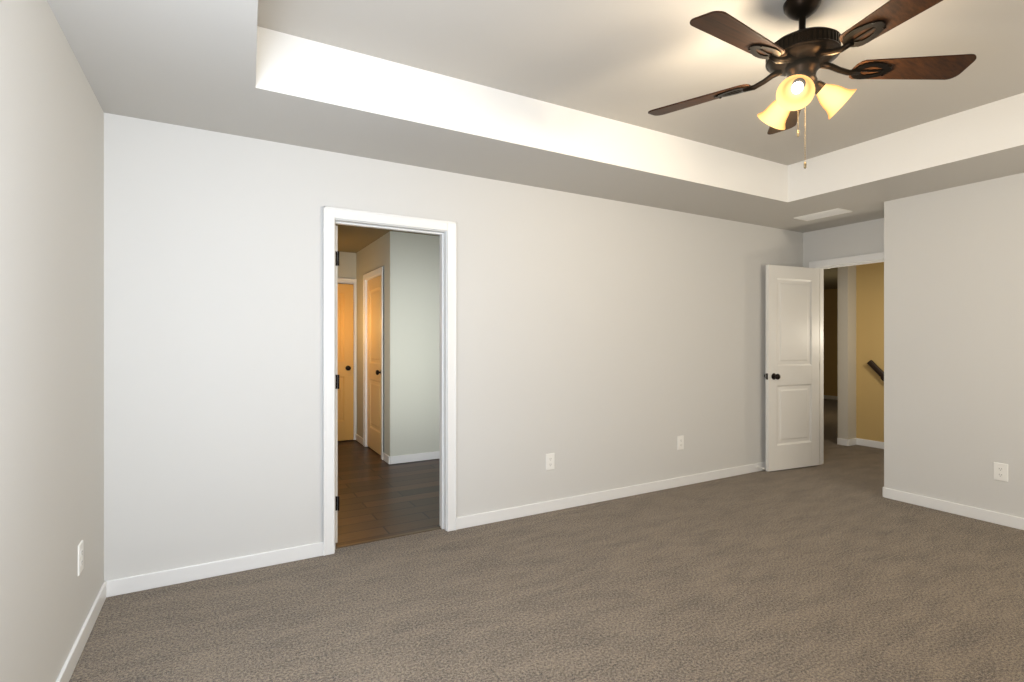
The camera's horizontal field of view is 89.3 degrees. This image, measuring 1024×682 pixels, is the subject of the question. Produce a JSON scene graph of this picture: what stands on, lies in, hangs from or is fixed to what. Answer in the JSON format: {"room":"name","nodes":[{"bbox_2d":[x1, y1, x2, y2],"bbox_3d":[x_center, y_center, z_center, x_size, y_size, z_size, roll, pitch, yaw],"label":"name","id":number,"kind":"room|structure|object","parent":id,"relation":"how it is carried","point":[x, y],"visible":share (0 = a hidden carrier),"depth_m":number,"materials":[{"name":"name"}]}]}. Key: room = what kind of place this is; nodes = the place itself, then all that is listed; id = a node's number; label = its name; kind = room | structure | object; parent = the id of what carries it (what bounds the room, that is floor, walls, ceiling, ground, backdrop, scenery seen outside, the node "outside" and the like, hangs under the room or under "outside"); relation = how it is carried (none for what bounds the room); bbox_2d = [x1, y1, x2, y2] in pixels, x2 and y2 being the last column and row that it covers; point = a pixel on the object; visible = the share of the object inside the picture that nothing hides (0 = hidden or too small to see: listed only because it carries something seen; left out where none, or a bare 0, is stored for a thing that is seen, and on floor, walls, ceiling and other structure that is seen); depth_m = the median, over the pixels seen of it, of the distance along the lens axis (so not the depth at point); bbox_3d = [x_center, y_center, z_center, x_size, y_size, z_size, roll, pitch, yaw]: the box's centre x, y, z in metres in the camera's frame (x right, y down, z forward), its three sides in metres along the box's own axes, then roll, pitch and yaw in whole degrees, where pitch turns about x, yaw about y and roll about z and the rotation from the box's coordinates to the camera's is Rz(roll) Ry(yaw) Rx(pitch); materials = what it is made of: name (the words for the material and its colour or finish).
{"room":"empty bedroom","nodes":[
{"label":"empty bedroom","id":0,"kind":"room"},
{"bbox_2d":[0,0,103,681],"bbox_3d":[-1.154,-0.210,0.888,0.120,3.000,4.120,0,0,-29],"label":"wall","id":1,"kind":"structure","parent":0,"point":[51,315],"depth_m":1.76,"materials":[{"name":"white paint"}]},
{"bbox_2d":[78,540,83,575],"bbox_3d":[-1.801,0.905,2.165,0.007,0.124,0.078,0,0,-29],"label":"outlet","id":2,"kind":"object","parent":1,"relation":"attached to","point":[80,556],"visible":1,"depth_m":2.15,"materials":[{"name":"white plastic"}]},
{"bbox_2d":[56,580,111,681],"bbox_3d":[-1.104,1.249,0.933,0.013,0.082,3.850,0,0,-29],"label":"baseboard","id":3,"kind":"structure","parent":1,"relation":"attached to","point":[67,670],"depth_m":2.18,"materials":[{"name":"white wood"}]},
{"bbox_2d":[338,252,355,278],"bbox_3d":[-2.084,-0.210,6.815,2.280,3.000,0.120,0,0,-29],"label":"wall","id":4,"kind":"structure","parent":0,"point":[347,265],"depth_m":6.71,"materials":[{"name":"grey paint"}]},
{"bbox_2d":[338,284,353,440],"bbox_3d":[-2.376,0.273,6.550,0.726,2.010,0.161,0,0,-29],"label":"closet door","id":5,"kind":"structure","parent":4,"relation":"in","point":[346,360],"depth_m":6.66,"materials":[{"name":"orange"}]},
{"bbox_2d":[338,278,356,439],"bbox_3d":[-2.410,0.240,6.620,0.860,2.100,0.142,0,0,-29],"label":"trim","id":6,"kind":"structure","parent":4,"relation":"attached to","point":[346,281],"depth_m":6.75,"materials":[{"name":"white wood"}]},
{"bbox_2d":[356,235,383,437],"bbox_3d":[-1.641,-0.210,6.192,0.120,3.000,1.400,0,0,-29],"label":"wall","id":7,"kind":"structure","parent":0,"point":[371,257],"depth_m":6.52,"materials":[{"name":"grey paint"}]},
{"bbox_2d":[355,434,362,444],"bbox_3d":[-1.928,1.249,6.566,0.013,0.082,0.465,0,0,-29],"label":"baseboard","id":8,"kind":"structure","parent":7,"relation":"attached to","point":[358,438],"depth_m":6.56,"materials":[{"name":"white wood"}]},
{"bbox_2d":[363,266,383,459],"bbox_3d":[-1.556,0.240,6.022,0.142,2.100,0.860,0,0,-29],"label":"door frame","id":9,"kind":"structure","parent":7,"relation":"attached to","point":[375,273],"depth_m":6.23,"materials":[{"name":"white wood"}]},
{"bbox_2d":[367,276,380,454],"bbox_3d":[-1.577,0.273,6.016,0.161,2.010,0.726,0,0,-29],"label":"door","id":10,"kind":"structure","parent":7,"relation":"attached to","point":[374,364],"depth_m":6.03,"materials":[{"name":"brown"}]},
{"bbox_2d":[335,440,439,545],"bbox_3d":[-1.001,1.342,6.756,6.150,0.096,6.045,0,0,-29],"label":"floor","id":11,"kind":"structure","parent":0,"point":[379,497],"depth_m":4.34,"materials":[{"name":"brown wood"}]},
{"bbox_2d":[335,527,440,548],"bbox_3d":[-0.800,1.290,3.400,0.725,0.008,0.030,0,0,-29],"label":"threshold","id":12,"kind":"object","parent":11,"relation":"on","point":[383,538],"depth_m":3.39,"materials":[{"name":"brown wood"}]},
{"bbox_2d":[335,224,439,252],"bbox_3d":[-0.881,-1.200,6.850,5.610,0.100,6.000,0,0,-29],"label":"ceiling","id":13,"kind":"structure","parent":0,"point":[353,239],"depth_m":5.70,"materials":[{"name":"brown paint"}]},
{"bbox_2d":[384,231,439,455],"bbox_3d":[0.372,-0.210,6.419,3.850,3.000,0.120,0,0,-29],"label":"wall","id":14,"kind":"structure","parent":0,"point":[410,262],"depth_m":5.55,"materials":[{"name":"grey paint"}]},
{"bbox_2d":[388,451,439,463],"bbox_3d":[0.398,1.249,6.360,3.863,0.082,0.017,0,0,-29],"label":"baseboard","id":15,"kind":"structure","parent":14,"relation":"attached to","point":[409,457],"depth_m":5.53,"materials":[{"name":"white wood"}]},
{"bbox_2d":[104,113,802,580],"bbox_3d":[0.543,-0.210,4.140,6.030,3.000,0.120,0,0,-29],"label":"wall","id":16,"kind":"structure","parent":0,"point":[606,345],"depth_m":3.21,"materials":[{"name":"white paint"}]},
{"bbox_2d":[112,542,322,595],"bbox_3d":[-1.578,1.249,2.868,1.025,0.082,0.013,0,0,-29],"label":"baseboard","id":17,"kind":"structure","parent":16,"relation":"attached to","point":[126,585],"depth_m":2.83,"materials":[{"name":"white wood"}]},
{"bbox_2d":[335,225,338,542],"bbox_3d":[-1.290,0.273,3.576,0.161,2.010,0.714,0,0,-29],"label":"door","id":18,"kind":"structure","parent":16,"relation":"in","point":[336,383],"depth_m":3.28,"materials":[{"name":"white paint"}]},
{"bbox_2d":[323,206,456,555],"bbox_3d":[-0.792,0.240,3.387,0.865,2.100,0.160,0,0,-29],"label":"door frame","id":19,"kind":"structure","parent":16,"relation":"attached to","point":[446,231],"depth_m":3.42,"materials":[{"name":"white wood"}]},
{"bbox_2d":[546,453,554,469],"bbox_3d":[0.291,0.915,3.925,0.078,0.124,0.007,0,0,-29],"label":"outlet","id":20,"kind":"object","parent":16,"relation":"attached to","point":[550,461],"visible":1,"depth_m":3.92,"materials":[{"name":"white plastic"}]},
{"bbox_2d":[457,462,765,529],"bbox_3d":[1.362,1.249,4.509,4.000,0.082,0.040,0,0,-29],"label":"baseboard","id":21,"kind":"structure","parent":16,"relation":"attached to","point":[467,521],"depth_m":4.13,"materials":[{"name":"white wood"}]},
{"bbox_2d":[677,435,683,449],"bbox_3d":[1.502,0.905,4.607,0.078,0.124,0.007,0,0,-29],"label":"outlet","id":22,"kind":"object","parent":16,"relation":"attached to","point":[680,442],"visible":1,"depth_m":4.60,"materials":[{"name":"white plastic"}]},
{"bbox_2d":[47,0,1023,232],"bbox_3d":[1.472,-1.325,2.368,5.910,0.350,3.880,0,0,-29],"label":"ceiling","id":23,"kind":"structure","parent":0,"point":[227,67],"depth_m":3.00,"materials":[{"name":"grey paint"}]},
{"bbox_2d":[794,208,851,220],"bbox_3d":[2.820,-1.145,4.708,0.215,0.012,0.405,0,0,-29],"label":"ceiling vent","id":24,"kind":"object","parent":23,"relation":"in","point":[824,214],"visible":1,"depth_m":4.68,"materials":[{"name":"white plastic"}]},
{"bbox_2d":[69,399,1023,681],"bbox_3d":[3.471,1.340,6.938,14.120,0.100,10.120,0,0,-29],"label":"floor","id":25,"kind":"structure","parent":0,"point":[823,573],"depth_m":2.57,"materials":[{"name":"carpet"}]},
{"bbox_2d":[257,0,1023,164],"bbox_3d":[1.182,-1.500,2.170,4.610,0.140,3.220,0,0,-29],"label":"ceiling","id":26,"kind":"structure","parent":0,"point":[633,62],"depth_m":2.60,"materials":[{"name":"grey paint"}]},
{"bbox_2d":[648,0,976,168],"bbox_3d":[1.205,-1.090,2.171,1.272,0.719,1.305,0,0,-29],"label":"ceiling fan","id":27,"kind":"object","parent":26,"relation":"hanging from","point":[801,57],"visible":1,"depth_m":2.13,"materials":[{"name":"brown metal"}]},
{"bbox_2d":[824,289,837,395],"bbox_3d":[7.108,-0.210,11.524,0.120,3.000,5.700,0,0,-29],"label":"wall","id":28,"kind":"structure","parent":0,"point":[830,342],"depth_m":11.46,"materials":[{"name":"brown paint"}]},
{"bbox_2d":[824,395,837,399],"bbox_3d":[7.296,1.249,11.055,0.013,0.082,4.700,0,0,-29],"label":"baseboard","id":29,"kind":"structure","parent":28,"relation":"attached to","point":[825,396],"depth_m":11.47,"materials":[{"name":"white"}]},
{"bbox_2d":[824,267,837,289],"bbox_3d":[5.998,-1.200,8.717,7.970,0.100,9.500,0,0,-29],"label":"ceiling","id":30,"kind":"structure","parent":0,"point":[830,278],"depth_m":9.53,"materials":[{"name":"brown paint"}]},
{"bbox_2d":[803,218,883,267],"bbox_3d":[3.407,-0.210,5.076,0.120,3.000,1.060,0,0,-29],"label":"wall","id":31,"kind":"structure","parent":0,"point":[859,238],"depth_m":5.14,"materials":[{"name":"white paint"}]},
{"bbox_2d":[764,265,818,471],"bbox_3d":[2.825,0.266,5.247,0.727,2.025,0.176,0,0,-29],"label":"hall door","id":32,"kind":"structure","parent":31,"relation":"in","point":[791,375],"depth_m":5.19,"materials":[{"name":"white paint"}]},
{"bbox_2d":[809,252,883,464],"bbox_3d":[3.395,0.230,5.098,0.160,2.120,0.860,0,0,-29],"label":"door frame","id":33,"kind":"structure","parent":31,"relation":"attached to","point":[821,265],"depth_m":5.40,"materials":[{"name":"white wood"}]},
{"bbox_2d":[838,265,855,438],"bbox_3d":[4.232,-0.210,6.494,0.310,3.000,0.120,0,0,-29],"label":"wall","id":34,"kind":"structure","parent":0,"point":[846,352],"depth_m":6.41,"materials":[{"name":"beige paint"}]},
{"bbox_2d":[856,262,883,441],"bbox_3d":[5.233,-0.210,4.911,0.120,3.000,3.620,0,0,-29],"label":"wall","id":35,"kind":"structure","parent":0,"point":[869,347],"depth_m":6.33,"materials":[{"name":"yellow paint"}]},
{"bbox_2d":[854,438,883,448],"bbox_3d":[5.175,1.249,4.879,0.013,0.082,3.620,0,0,-29],"label":"baseboard","id":36,"kind":"structure","parent":35,"relation":"attached to","point":[862,442],"depth_m":6.31,"materials":[{"name":"white wood"}]},
{"bbox_2d":[867,360,883,380],"bbox_3d":[4.581,0.770,5.841,0.105,1.084,1.027,0,0,-29],"label":"handrail","id":37,"kind":"object","parent":35,"relation":"attached to","point":[875,367],"depth_m":6.17,"materials":[{"name":"black wood"}]},
{"bbox_2d":[884,173,1023,517],"bbox_3d":[4.089,-0.210,3.234,0.740,3.000,2.820,0,0,-29],"label":"wall","id":38,"kind":"structure","parent":0,"point":[953,344],"depth_m":3.86,"materials":[{"name":"white paint"}]},
{"bbox_2d":[883,487,1023,529],"bbox_3d":[3.752,1.249,3.069,0.017,0.082,2.803,0,0,-29],"label":"baseboard","id":39,"kind":"structure","parent":38,"relation":"attached to","point":[1016,522],"depth_m":3.85,"materials":[{"name":"white wood"}]},
{"bbox_2d":[994,462,1007,481],"bbox_3d":[3.432,0.920,3.639,0.007,0.124,0.078,0,0,-29],"label":"outlet","id":40,"kind":"object","parent":38,"relation":"attached to","point":[1000,471],"visible":1,"depth_m":3.63,"materials":[{"name":"white plastic"}]}
]}

